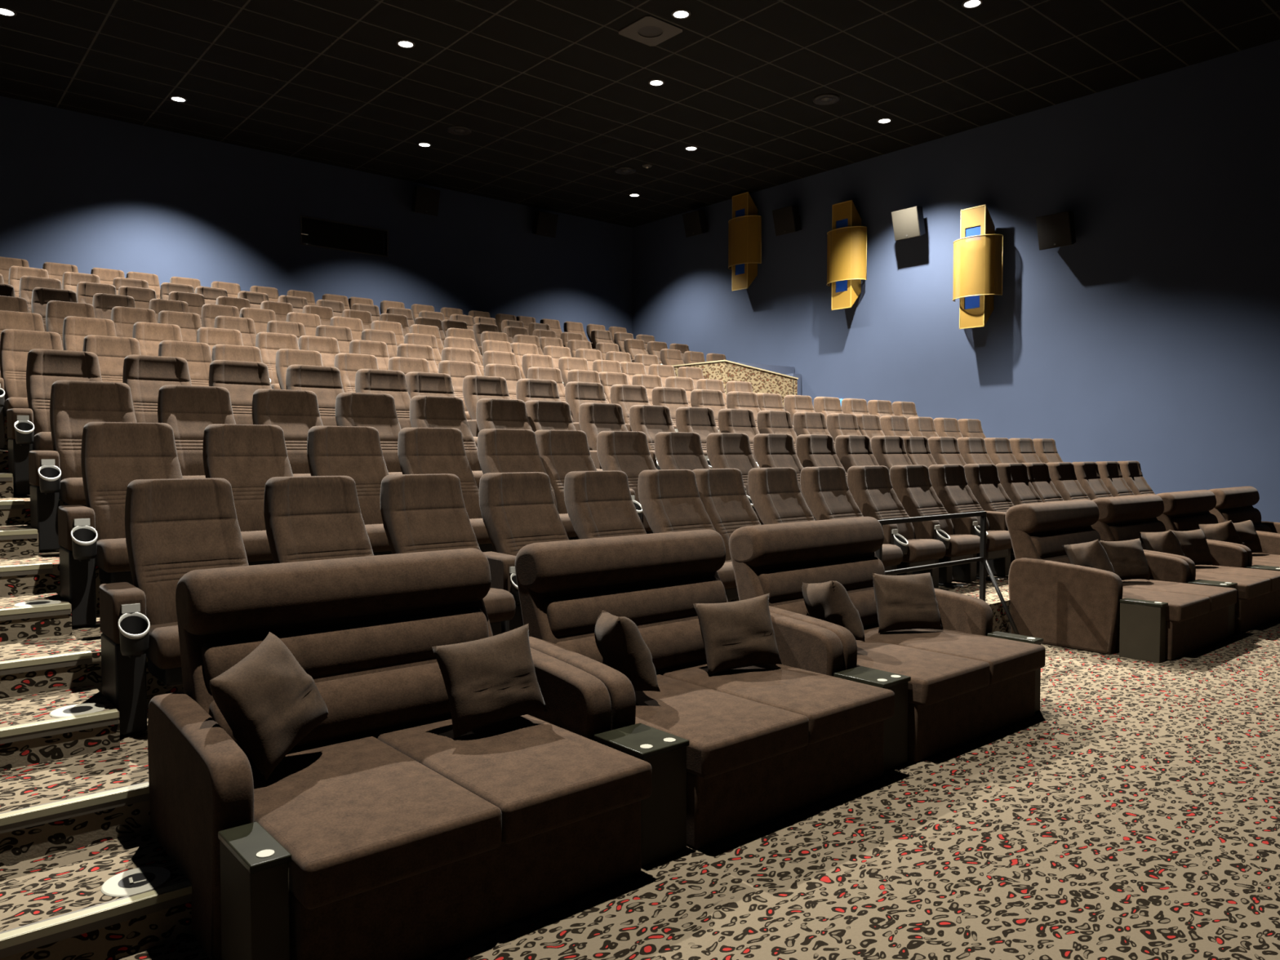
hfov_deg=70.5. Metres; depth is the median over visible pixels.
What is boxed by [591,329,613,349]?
seat
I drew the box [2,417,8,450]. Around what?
floor
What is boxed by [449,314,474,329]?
seat
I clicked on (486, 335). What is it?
seat
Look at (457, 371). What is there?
seat
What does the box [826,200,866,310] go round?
wall lamp
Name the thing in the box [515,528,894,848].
sofa
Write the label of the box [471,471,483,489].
seat cushion
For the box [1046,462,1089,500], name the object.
seat
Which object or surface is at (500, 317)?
seat
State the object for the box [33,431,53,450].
seat cushion
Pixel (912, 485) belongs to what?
seat
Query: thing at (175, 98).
recessed light
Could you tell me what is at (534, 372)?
seat
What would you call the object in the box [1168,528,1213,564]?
throw pillow
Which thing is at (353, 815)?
seat cushion
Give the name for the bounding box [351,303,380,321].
seat
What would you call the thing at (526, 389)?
seat
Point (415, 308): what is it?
seat
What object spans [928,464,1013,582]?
seat
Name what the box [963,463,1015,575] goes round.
seat
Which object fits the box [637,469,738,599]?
seat
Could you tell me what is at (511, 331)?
seat
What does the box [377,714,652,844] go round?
seat cushion
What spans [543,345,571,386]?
seat
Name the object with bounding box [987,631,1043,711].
side table
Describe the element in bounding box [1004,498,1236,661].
sofa
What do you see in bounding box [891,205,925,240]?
wall speaker
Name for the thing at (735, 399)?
seat
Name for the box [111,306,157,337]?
seat
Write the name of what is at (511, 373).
seat
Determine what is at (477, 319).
seat
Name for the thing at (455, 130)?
ceiling vent
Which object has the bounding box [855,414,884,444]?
seat
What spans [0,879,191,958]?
trim
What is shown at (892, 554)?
seat cushion
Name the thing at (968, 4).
recessed light
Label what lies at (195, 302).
seat
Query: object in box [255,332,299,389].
seat
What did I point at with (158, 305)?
seat
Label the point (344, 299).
seat
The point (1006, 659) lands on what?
seat cushion
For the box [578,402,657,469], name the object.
seat
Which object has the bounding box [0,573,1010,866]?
stairs
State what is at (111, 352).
seat
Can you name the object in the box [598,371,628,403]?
seat
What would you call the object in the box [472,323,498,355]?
seat
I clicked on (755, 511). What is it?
seat cushion
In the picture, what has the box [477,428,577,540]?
seat
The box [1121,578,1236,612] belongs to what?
seat cushion
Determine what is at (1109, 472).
seat
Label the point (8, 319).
seat
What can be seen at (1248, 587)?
seat cushion
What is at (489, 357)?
seat
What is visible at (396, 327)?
seat
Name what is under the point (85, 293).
seat
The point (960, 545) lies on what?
seat cushion
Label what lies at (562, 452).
seat
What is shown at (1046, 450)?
seat
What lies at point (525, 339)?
seat
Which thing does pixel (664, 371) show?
seat
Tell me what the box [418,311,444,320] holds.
seat
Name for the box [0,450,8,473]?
floor
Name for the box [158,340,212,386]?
seat
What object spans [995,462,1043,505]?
seat
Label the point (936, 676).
seat cushion
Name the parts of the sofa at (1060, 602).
frame, armrest, armrest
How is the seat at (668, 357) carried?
on the floor
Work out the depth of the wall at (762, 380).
15.28 m
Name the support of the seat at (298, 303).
on the floor
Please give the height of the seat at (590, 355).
1.068 m
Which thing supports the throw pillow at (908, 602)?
on the sofa at (966, 684)
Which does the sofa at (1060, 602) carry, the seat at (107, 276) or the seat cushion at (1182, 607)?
the seat cushion at (1182, 607)
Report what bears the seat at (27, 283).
on the floor
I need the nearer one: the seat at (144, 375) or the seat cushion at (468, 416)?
the seat at (144, 375)
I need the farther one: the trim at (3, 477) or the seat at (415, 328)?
the seat at (415, 328)
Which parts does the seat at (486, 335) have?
backrest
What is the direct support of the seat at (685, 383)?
on the floor
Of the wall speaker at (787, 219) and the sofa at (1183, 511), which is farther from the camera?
the wall speaker at (787, 219)
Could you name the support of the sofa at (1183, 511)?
on the floor at (1135, 815)
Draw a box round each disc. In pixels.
[13,600,61,607]
[48,702,106,717]
[100,866,171,896]
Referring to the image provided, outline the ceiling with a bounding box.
[0,0,1279,227]
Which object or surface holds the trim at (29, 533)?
attached to the floor at (22, 547)
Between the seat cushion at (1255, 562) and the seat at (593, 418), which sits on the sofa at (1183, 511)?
the seat cushion at (1255, 562)
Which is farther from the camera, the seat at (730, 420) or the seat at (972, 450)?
the seat at (972, 450)
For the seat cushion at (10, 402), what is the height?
0.165 m
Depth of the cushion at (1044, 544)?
7.51 m
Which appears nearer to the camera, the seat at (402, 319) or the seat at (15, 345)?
the seat at (15, 345)
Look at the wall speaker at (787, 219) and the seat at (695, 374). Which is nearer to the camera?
the seat at (695, 374)
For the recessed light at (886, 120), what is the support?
in the ceiling
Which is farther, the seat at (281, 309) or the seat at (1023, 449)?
the seat at (281, 309)
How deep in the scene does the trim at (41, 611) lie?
4.38 m
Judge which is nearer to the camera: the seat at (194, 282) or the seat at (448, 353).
the seat at (448, 353)
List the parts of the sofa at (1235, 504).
frame, armrest, armrest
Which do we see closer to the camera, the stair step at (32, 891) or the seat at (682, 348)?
the stair step at (32, 891)
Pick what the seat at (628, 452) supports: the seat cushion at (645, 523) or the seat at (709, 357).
the seat cushion at (645, 523)
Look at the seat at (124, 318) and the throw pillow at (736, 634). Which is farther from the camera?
the seat at (124, 318)
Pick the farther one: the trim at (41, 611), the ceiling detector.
the ceiling detector
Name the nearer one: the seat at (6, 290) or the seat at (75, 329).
the seat at (75, 329)
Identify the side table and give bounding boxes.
[217,822,291,959]
[594,723,689,866]
[834,666,911,771]
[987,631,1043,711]
[1119,597,1168,662]
[1187,579,1237,635]
[1246,564,1279,571]
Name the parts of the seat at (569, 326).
backrest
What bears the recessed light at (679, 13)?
in the ceiling
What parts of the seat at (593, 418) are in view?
armrest, backrest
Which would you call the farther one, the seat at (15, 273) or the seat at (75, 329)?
the seat at (15, 273)
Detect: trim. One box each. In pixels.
[0,473,12,481]
[0,500,24,509]
[0,528,37,540]
[0,562,53,577]
[0,602,71,621]
[0,650,92,675]
[0,708,118,744]
[0,782,149,833]
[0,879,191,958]
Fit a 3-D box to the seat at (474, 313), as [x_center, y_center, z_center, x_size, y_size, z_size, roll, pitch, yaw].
[-3.155,-2.897,18.245,0.620,1.068,0.709,-2,2,-40]
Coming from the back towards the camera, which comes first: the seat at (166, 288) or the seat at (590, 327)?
the seat at (590, 327)
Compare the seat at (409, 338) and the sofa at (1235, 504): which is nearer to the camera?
the sofa at (1235, 504)
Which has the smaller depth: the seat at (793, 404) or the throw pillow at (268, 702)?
the throw pillow at (268, 702)
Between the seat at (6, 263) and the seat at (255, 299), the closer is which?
the seat at (6, 263)
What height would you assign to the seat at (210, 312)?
1.068 m
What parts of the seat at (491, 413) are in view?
backrest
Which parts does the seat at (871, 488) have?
backrest, armrest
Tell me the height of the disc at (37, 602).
0.004 m
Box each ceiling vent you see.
[447,125,471,134]
[614,166,635,174]
[617,15,682,46]
[813,93,839,105]
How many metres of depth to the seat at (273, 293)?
15.69 m
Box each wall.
[0,96,631,342]
[631,39,1279,522]
[672,360,798,408]
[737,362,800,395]
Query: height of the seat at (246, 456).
1.068 m
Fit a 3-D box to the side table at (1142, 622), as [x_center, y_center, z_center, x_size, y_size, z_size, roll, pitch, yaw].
[3.662,1.091,6.587,0.112,0.426,0.290,-2,2,-40]
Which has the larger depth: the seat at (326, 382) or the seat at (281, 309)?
the seat at (281, 309)
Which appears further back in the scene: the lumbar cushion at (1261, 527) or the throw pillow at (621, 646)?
the lumbar cushion at (1261, 527)
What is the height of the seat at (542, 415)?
1.068 m
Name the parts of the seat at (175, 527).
armrest, backrest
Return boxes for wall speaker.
[411,186,439,216]
[532,210,558,238]
[682,209,708,237]
[772,204,801,235]
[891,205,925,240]
[1035,210,1075,250]
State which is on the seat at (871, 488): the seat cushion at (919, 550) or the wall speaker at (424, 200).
the seat cushion at (919, 550)
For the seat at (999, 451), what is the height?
1.068 m
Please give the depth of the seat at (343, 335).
12.03 m
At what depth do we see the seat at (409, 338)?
12.85 m
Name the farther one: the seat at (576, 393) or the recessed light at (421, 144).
the recessed light at (421, 144)
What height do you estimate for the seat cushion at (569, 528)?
0.165 m
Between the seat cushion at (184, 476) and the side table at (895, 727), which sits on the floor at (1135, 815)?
the side table at (895, 727)
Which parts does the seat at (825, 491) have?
backrest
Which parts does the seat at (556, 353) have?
backrest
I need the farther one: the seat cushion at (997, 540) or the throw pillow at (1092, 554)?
the seat cushion at (997, 540)
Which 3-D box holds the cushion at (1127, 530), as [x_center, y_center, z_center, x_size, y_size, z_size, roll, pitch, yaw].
[4.728,0.520,8.682,1.160,0.218,0.201,-2,2,-40]
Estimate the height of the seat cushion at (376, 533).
0.165 m
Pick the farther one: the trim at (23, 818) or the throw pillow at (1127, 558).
the throw pillow at (1127, 558)
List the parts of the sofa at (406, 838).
armrest, frame, armrest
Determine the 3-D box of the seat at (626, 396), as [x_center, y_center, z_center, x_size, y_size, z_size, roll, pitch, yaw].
[-0.004,-0.546,10.154,0.620,1.068,0.709,-2,2,-40]
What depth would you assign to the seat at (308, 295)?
16.11 m
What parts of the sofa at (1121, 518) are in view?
frame, armrest, armrest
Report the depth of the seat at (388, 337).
12.45 m
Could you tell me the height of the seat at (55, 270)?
1.068 m
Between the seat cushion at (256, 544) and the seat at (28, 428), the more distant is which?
the seat at (28, 428)
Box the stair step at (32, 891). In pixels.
[0,830,192,959]
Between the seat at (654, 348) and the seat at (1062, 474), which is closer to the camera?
the seat at (1062, 474)
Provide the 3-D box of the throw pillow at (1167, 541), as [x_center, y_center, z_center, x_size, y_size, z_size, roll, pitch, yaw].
[4.678,0.621,8.089,0.217,0.376,0.407,0,2,-9]
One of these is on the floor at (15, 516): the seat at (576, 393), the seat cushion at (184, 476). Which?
the seat at (576, 393)
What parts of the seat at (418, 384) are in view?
backrest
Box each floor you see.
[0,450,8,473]
[0,472,13,497]
[0,494,64,526]
[0,524,39,557]
[0,549,105,613]
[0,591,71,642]
[0,598,739,708]
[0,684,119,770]
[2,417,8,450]
[115,617,1279,959]
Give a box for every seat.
[0,256,29,284]
[0,273,4,284]
[0,283,15,297]
[0,295,28,312]
[0,310,44,377]
[0,328,62,449]
[6,348,102,495]
[8,266,48,297]
[18,275,62,312]
[28,380,137,551]
[31,287,77,331]
[42,262,78,285]
[45,300,95,350]
[57,422,182,626]
[62,271,100,293]
[62,315,116,351]
[75,281,116,304]
[82,334,141,382]
[90,267,124,284]
[92,293,135,319]
[99,478,248,735]
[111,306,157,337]
[112,277,148,294]
[117,285,156,309]
[122,355,191,422]
[125,271,159,298]
[132,321,182,355]
[148,298,189,322]
[157,311,201,342]
[157,384,235,478]
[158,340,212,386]
[160,282,194,299]
[168,291,204,327]
[169,276,200,293]
[195,286,227,304]
[196,327,243,355]
[201,303,239,328]
[202,423,293,565]
[208,360,271,424]
[210,281,240,297]
[211,344,262,362]
[213,315,256,346]
[215,296,250,315]
[237,290,268,308]
[240,307,276,334]
[249,285,279,302]
[252,388,323,476]
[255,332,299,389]
[260,301,293,321]
[263,475,373,563]
[266,320,306,341]
[275,348,323,389]
[277,295,307,312]
[285,364,344,426]
[286,289,315,306]
[286,311,320,336]
[297,335,339,367]
[302,305,333,325]
[306,426,392,555]
[315,299,344,316]
[315,324,352,353]
[321,293,350,309]
[329,316,363,340]
[334,352,378,392]
[335,392,402,475]
[342,309,372,329]
[348,297,373,309]
[349,339,389,369]
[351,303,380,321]
[355,368,411,429]
[361,328,397,359]
[371,320,404,346]
[379,313,409,336]
[380,300,404,314]
[380,473,515,635]
[386,306,414,328]
[388,356,430,375]
[396,343,438,373]
[397,427,494,551]
[404,333,441,369]
[404,371,477,447]
[409,324,444,356]
[409,395,483,489]
[410,303,435,321]
[414,316,445,346]
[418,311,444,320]
[438,360,477,419]
[440,307,462,319]
[441,320,483,357]
[441,346,481,375]
[444,336,484,376]
[446,328,484,368]
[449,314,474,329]
[462,375,510,436]
[468,310,490,317]
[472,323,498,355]
[473,316,496,324]
[475,398,532,471]
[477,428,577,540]
[479,471,568,633]
[480,331,508,360]
[481,340,517,373]
[483,351,521,377]
[484,364,521,399]
[494,313,516,332]
[501,320,524,333]
[503,326,528,343]
[511,342,538,378]
[513,334,543,355]
[515,315,536,335]
[515,378,589,448]
[521,354,554,378]
[524,400,603,471]
[527,366,574,422]
[528,322,550,335]
[533,328,556,337]
[534,430,596,539]
[538,337,563,353]
[539,318,562,338]
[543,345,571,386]
[558,356,589,388]
[560,332,583,346]
[563,321,595,349]
[564,381,607,450]
[564,470,646,539]
[567,339,591,357]
[567,369,608,403]
[575,348,602,370]
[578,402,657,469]
[586,324,605,348]
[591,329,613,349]
[592,360,622,373]
[595,342,619,359]
[596,431,656,533]
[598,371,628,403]
[605,351,631,362]
[608,326,626,343]
[610,384,649,431]
[613,332,633,352]
[619,361,646,385]
[623,338,647,362]
[629,404,675,469]
[631,373,662,405]
[634,354,659,374]
[635,334,654,354]
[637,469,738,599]
[647,341,667,364]
[648,364,675,386]
[652,386,689,431]
[654,431,710,470]
[660,348,684,365]
[665,376,694,407]
[669,343,688,364]
[675,406,719,468]
[677,366,703,389]
[684,351,705,364]
[690,389,726,432]
[692,468,760,560]
[697,378,727,408]
[706,353,726,361]
[706,432,764,524]
[718,408,759,467]
[726,381,752,394]
[726,391,760,433]
[747,467,815,524]
[753,433,816,520]
[755,392,793,426]
[756,410,797,453]
[783,395,815,425]
[792,412,835,448]
[795,434,847,481]
[800,466,902,575]
[813,396,843,422]
[826,413,862,442]
[835,435,879,473]
[841,398,870,414]
[847,465,946,575]
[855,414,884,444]
[866,400,894,419]
[871,435,913,473]
[880,415,912,436]
[889,465,980,588]
[892,401,918,419]
[901,435,937,467]
[907,416,938,439]
[928,436,966,466]
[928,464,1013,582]
[933,417,963,439]
[956,437,994,464]
[957,418,986,439]
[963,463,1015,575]
[983,437,1017,465]
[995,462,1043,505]
[1008,438,1041,462]
[1022,462,1063,502]
[1032,438,1063,463]
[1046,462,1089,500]
[1072,462,1112,500]
[1095,461,1134,497]
[1117,461,1155,495]
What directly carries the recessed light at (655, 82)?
in the ceiling
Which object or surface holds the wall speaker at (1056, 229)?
attached to the wall at (1151, 338)
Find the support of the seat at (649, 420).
on the floor at (47, 582)
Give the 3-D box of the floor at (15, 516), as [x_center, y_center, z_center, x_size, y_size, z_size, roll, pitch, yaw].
[-0.096,0.602,9.730,15.660,1.198,1.164,-2,2,-40]
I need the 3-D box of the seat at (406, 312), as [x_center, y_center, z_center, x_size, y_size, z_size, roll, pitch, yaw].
[-4.176,-2.527,15.946,0.620,1.068,0.709,-2,2,-40]
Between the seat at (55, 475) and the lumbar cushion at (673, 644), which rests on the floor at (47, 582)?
the seat at (55, 475)
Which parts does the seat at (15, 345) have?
armrest, backrest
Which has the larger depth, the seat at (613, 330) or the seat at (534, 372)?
the seat at (613, 330)
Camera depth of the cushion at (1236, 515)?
10.51 m
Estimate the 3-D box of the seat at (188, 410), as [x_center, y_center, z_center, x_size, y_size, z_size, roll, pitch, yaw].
[-3.017,-0.120,6.154,0.620,1.068,0.709,-2,2,-40]
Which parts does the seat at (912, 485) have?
backrest, armrest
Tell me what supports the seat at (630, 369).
on the floor
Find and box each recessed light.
[0,6,17,17]
[169,95,186,102]
[395,39,414,48]
[417,142,431,146]
[628,193,639,196]
[648,79,664,86]
[671,8,690,18]
[684,146,697,151]
[876,117,892,124]
[961,0,982,8]
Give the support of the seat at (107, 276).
on the floor
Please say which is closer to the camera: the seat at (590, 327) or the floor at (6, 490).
the floor at (6, 490)
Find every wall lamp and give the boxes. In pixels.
[728,191,761,291]
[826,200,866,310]
[952,204,1003,328]
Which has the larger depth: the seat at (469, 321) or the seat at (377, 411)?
the seat at (469, 321)
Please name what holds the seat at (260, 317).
on the floor
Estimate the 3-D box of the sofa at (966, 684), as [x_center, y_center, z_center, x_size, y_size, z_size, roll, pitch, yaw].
[1.406,0.807,5.238,1.478,1.083,1.334,-2,2,-40]
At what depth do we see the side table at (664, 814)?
3.38 m
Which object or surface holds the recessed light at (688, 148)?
in the ceiling
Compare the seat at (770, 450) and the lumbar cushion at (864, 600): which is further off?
the seat at (770, 450)
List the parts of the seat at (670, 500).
backrest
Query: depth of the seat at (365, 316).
14.51 m
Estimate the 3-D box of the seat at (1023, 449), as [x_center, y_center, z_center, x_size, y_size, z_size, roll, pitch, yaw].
[5.140,-0.007,11.689,0.620,1.068,0.709,-2,2,-40]
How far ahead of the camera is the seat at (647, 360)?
15.56 m
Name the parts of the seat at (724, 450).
backrest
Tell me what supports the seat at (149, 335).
on the floor
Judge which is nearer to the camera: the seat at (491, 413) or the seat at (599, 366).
the seat at (491, 413)
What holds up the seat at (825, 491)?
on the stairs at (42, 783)
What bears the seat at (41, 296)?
on the floor
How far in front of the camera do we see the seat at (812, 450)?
9.04 m
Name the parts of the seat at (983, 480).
backrest, armrest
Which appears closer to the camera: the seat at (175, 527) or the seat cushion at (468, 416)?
the seat at (175, 527)
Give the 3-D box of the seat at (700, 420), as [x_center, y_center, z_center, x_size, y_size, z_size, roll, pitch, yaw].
[0.706,-0.225,9.332,0.620,1.068,0.709,-2,2,-40]
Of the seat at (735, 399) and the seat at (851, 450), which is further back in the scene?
the seat at (735, 399)
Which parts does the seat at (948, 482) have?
backrest, armrest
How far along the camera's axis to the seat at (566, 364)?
13.18 m
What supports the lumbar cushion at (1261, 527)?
on the sofa at (1235, 504)
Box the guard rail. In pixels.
[875,511,1019,635]
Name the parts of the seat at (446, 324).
backrest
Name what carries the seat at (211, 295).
on the floor
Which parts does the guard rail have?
post, rail, rail, post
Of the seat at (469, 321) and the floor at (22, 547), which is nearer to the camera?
the floor at (22, 547)
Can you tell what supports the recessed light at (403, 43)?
in the ceiling
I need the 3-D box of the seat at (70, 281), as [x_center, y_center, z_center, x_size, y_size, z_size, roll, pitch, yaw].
[-7.899,-2.422,12.768,0.620,1.068,0.709,-2,2,-40]
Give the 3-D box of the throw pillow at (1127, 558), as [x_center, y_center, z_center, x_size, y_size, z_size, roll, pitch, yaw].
[4.049,0.672,7.572,0.430,0.349,0.216,0,2,-10]
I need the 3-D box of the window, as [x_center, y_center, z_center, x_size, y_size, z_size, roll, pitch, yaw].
[-5.581,-4.595,17.134,1.712,0.524,0.093,-2,2,-40]
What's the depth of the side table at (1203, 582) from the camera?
7.46 m
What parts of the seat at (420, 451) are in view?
backrest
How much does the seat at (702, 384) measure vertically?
1.068 m
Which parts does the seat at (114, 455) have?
armrest, backrest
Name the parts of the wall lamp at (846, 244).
panel, lamp shade, panel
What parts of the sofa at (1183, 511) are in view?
frame, armrest, armrest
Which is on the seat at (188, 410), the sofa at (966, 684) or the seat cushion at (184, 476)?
the seat cushion at (184, 476)
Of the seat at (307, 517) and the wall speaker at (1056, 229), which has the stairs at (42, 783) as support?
the seat at (307, 517)
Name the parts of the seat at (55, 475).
armrest, backrest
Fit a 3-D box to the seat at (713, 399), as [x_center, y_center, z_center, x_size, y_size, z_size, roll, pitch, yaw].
[0.954,-0.573,10.972,0.620,1.068,0.709,-2,2,-40]
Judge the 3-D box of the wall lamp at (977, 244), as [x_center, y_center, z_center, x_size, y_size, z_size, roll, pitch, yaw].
[5.482,-3.458,14.788,0.437,1.947,0.844,-2,2,-40]
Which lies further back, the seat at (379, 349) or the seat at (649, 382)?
the seat at (649, 382)
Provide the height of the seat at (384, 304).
1.068 m
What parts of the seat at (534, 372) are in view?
backrest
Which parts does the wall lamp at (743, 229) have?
panel, lamp shade, panel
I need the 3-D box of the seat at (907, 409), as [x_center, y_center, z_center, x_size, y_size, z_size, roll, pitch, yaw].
[4.249,-0.666,13.784,0.754,1.068,0.709,-2,2,-40]
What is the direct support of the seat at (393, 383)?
on the floor at (15, 516)
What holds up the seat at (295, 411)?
on the floor at (47, 582)
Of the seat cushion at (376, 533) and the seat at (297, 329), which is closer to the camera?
the seat cushion at (376, 533)
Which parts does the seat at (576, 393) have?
armrest, backrest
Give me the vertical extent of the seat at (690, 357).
1.068 m
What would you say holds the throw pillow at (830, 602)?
on the sofa at (966, 684)
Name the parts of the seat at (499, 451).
backrest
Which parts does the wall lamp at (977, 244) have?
panel, lamp shade, panel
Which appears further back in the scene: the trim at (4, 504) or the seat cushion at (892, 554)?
the seat cushion at (892, 554)
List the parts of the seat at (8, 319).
backrest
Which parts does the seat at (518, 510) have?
armrest, backrest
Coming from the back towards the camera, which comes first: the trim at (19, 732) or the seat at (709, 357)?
the seat at (709, 357)
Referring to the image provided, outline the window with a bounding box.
[300,215,388,257]
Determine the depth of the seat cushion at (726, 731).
3.69 m
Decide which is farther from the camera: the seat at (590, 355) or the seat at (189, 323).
the seat at (590, 355)
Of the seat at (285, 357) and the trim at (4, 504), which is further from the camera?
the seat at (285, 357)
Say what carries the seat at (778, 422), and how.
on the floor at (47, 582)
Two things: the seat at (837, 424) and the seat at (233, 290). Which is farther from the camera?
the seat at (233, 290)
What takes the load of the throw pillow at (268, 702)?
on the sofa at (406, 838)
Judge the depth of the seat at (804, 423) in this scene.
10.69 m
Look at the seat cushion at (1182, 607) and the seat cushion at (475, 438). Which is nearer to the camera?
the seat cushion at (1182, 607)
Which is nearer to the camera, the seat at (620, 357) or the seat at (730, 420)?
the seat at (730, 420)
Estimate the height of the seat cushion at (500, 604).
0.165 m
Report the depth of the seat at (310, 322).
12.85 m
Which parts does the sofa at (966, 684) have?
frame, armrest, armrest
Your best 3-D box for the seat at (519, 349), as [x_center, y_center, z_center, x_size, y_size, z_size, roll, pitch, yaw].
[-1.624,-1.573,13.841,0.485,1.068,0.709,-2,2,-40]
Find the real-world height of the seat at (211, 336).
1.068 m
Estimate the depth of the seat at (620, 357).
15.18 m
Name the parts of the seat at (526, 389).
backrest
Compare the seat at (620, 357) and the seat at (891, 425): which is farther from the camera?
the seat at (620, 357)
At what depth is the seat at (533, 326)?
18.02 m
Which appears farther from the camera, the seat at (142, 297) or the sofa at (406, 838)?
the seat at (142, 297)
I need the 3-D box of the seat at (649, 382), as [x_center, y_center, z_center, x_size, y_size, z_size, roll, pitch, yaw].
[0.224,-0.942,12.564,0.620,1.068,0.709,-2,2,-40]
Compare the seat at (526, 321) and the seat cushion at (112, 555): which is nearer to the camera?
the seat cushion at (112, 555)
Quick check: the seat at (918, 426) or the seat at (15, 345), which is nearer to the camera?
the seat at (15, 345)
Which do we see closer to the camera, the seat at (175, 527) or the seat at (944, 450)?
the seat at (175, 527)
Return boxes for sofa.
[147,547,652,959]
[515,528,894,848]
[728,516,1045,762]
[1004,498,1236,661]
[1091,493,1279,633]
[1156,489,1279,566]
[1208,486,1279,534]
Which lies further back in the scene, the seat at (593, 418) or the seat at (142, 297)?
the seat at (142, 297)
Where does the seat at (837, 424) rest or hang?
on the floor at (47, 582)
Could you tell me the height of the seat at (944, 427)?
1.068 m
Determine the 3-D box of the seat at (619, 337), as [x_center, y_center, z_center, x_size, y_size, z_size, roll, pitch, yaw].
[-0.227,-2.637,19.317,0.620,1.068,0.709,-2,2,-40]
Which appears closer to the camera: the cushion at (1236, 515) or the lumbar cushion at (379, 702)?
the lumbar cushion at (379, 702)
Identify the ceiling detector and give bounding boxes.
[642,164,652,168]
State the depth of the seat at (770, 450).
8.63 m
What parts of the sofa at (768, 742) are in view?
armrest, frame, armrest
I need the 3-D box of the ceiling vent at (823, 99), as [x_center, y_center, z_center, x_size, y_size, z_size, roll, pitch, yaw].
[2.825,-5.763,13.725,0.400,0.042,0.400,-2,2,-40]
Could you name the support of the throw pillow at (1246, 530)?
on the sofa at (1183, 511)
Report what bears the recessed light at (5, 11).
in the ceiling
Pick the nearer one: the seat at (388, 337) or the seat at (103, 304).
the seat at (103, 304)
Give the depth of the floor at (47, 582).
4.89 m
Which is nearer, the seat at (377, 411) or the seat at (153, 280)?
the seat at (377, 411)
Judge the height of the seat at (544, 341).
1.068 m
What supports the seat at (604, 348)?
on the floor
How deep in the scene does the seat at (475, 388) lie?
9.03 m
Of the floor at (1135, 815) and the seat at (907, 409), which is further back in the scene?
the seat at (907, 409)
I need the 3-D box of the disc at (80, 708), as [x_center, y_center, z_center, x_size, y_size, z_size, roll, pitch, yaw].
[-2.282,0.934,3.675,0.196,0.004,0.196,-2,2,-40]
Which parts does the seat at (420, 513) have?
backrest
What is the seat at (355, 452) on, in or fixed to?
on the floor at (86, 637)
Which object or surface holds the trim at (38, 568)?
attached to the floor at (47, 582)
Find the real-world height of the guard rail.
1.039 m
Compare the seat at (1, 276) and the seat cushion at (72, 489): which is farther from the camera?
the seat at (1, 276)
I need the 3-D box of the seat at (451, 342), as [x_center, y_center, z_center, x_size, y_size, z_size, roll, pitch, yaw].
[-2.524,-1.548,13.073,0.620,1.068,0.709,-2,2,-40]
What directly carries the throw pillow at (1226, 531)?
on the sofa at (1183, 511)
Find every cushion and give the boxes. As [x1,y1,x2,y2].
[4,396,28,415]
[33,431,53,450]
[59,477,86,505]
[95,537,130,573]
[146,622,181,669]
[182,475,205,478]
[201,607,488,690]
[208,662,450,756]
[240,530,272,562]
[249,736,502,909]
[271,383,280,389]
[293,473,311,476]
[364,524,391,552]
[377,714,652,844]
[388,471,402,475]
[465,411,471,419]
[469,518,491,544]
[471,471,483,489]
[473,436,477,447]
[482,587,515,622]
[543,577,726,636]
[555,618,706,670]
[559,513,577,537]
[634,674,808,778]
[641,511,652,531]
[662,664,894,743]
[716,560,737,589]
[754,507,762,522]
[757,556,884,601]
[772,589,878,626]
[855,639,989,706]
[863,626,1045,684]
[882,543,902,566]
[902,538,946,563]
[944,534,980,556]
[986,530,1013,551]
[1030,528,1101,557]
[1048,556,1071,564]
[1109,520,1165,541]
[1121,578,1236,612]
[1122,586,1209,622]
[1171,513,1217,531]
[1195,564,1279,592]
[1195,571,1271,599]
[1221,507,1261,523]
[1252,552,1279,560]
[1252,559,1279,566]
[1253,524,1271,532]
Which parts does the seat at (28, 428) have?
armrest, backrest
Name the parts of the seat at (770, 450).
backrest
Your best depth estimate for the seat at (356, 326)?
13.27 m
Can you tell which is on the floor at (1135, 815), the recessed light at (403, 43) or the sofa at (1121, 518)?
the sofa at (1121, 518)
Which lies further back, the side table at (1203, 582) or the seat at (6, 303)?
the seat at (6, 303)
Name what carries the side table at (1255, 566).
on the floor at (1135, 815)
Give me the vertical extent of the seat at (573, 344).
1.068 m
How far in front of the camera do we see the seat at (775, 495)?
6.98 m
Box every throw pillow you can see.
[209,631,328,780]
[431,623,546,738]
[594,608,660,691]
[693,593,782,675]
[801,580,864,641]
[872,572,942,632]
[1062,539,1115,573]
[1098,537,1149,580]
[1140,530,1185,556]
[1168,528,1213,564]
[1197,520,1242,544]
[1232,519,1262,552]
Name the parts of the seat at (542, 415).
backrest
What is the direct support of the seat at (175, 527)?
on the stairs at (42, 783)
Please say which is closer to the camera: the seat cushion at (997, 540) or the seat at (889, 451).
the seat cushion at (997, 540)
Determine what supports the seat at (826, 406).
on the floor at (15, 516)
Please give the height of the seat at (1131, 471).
1.068 m
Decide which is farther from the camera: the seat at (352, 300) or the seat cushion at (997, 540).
the seat at (352, 300)
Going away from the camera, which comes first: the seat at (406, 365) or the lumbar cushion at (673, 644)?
the lumbar cushion at (673, 644)

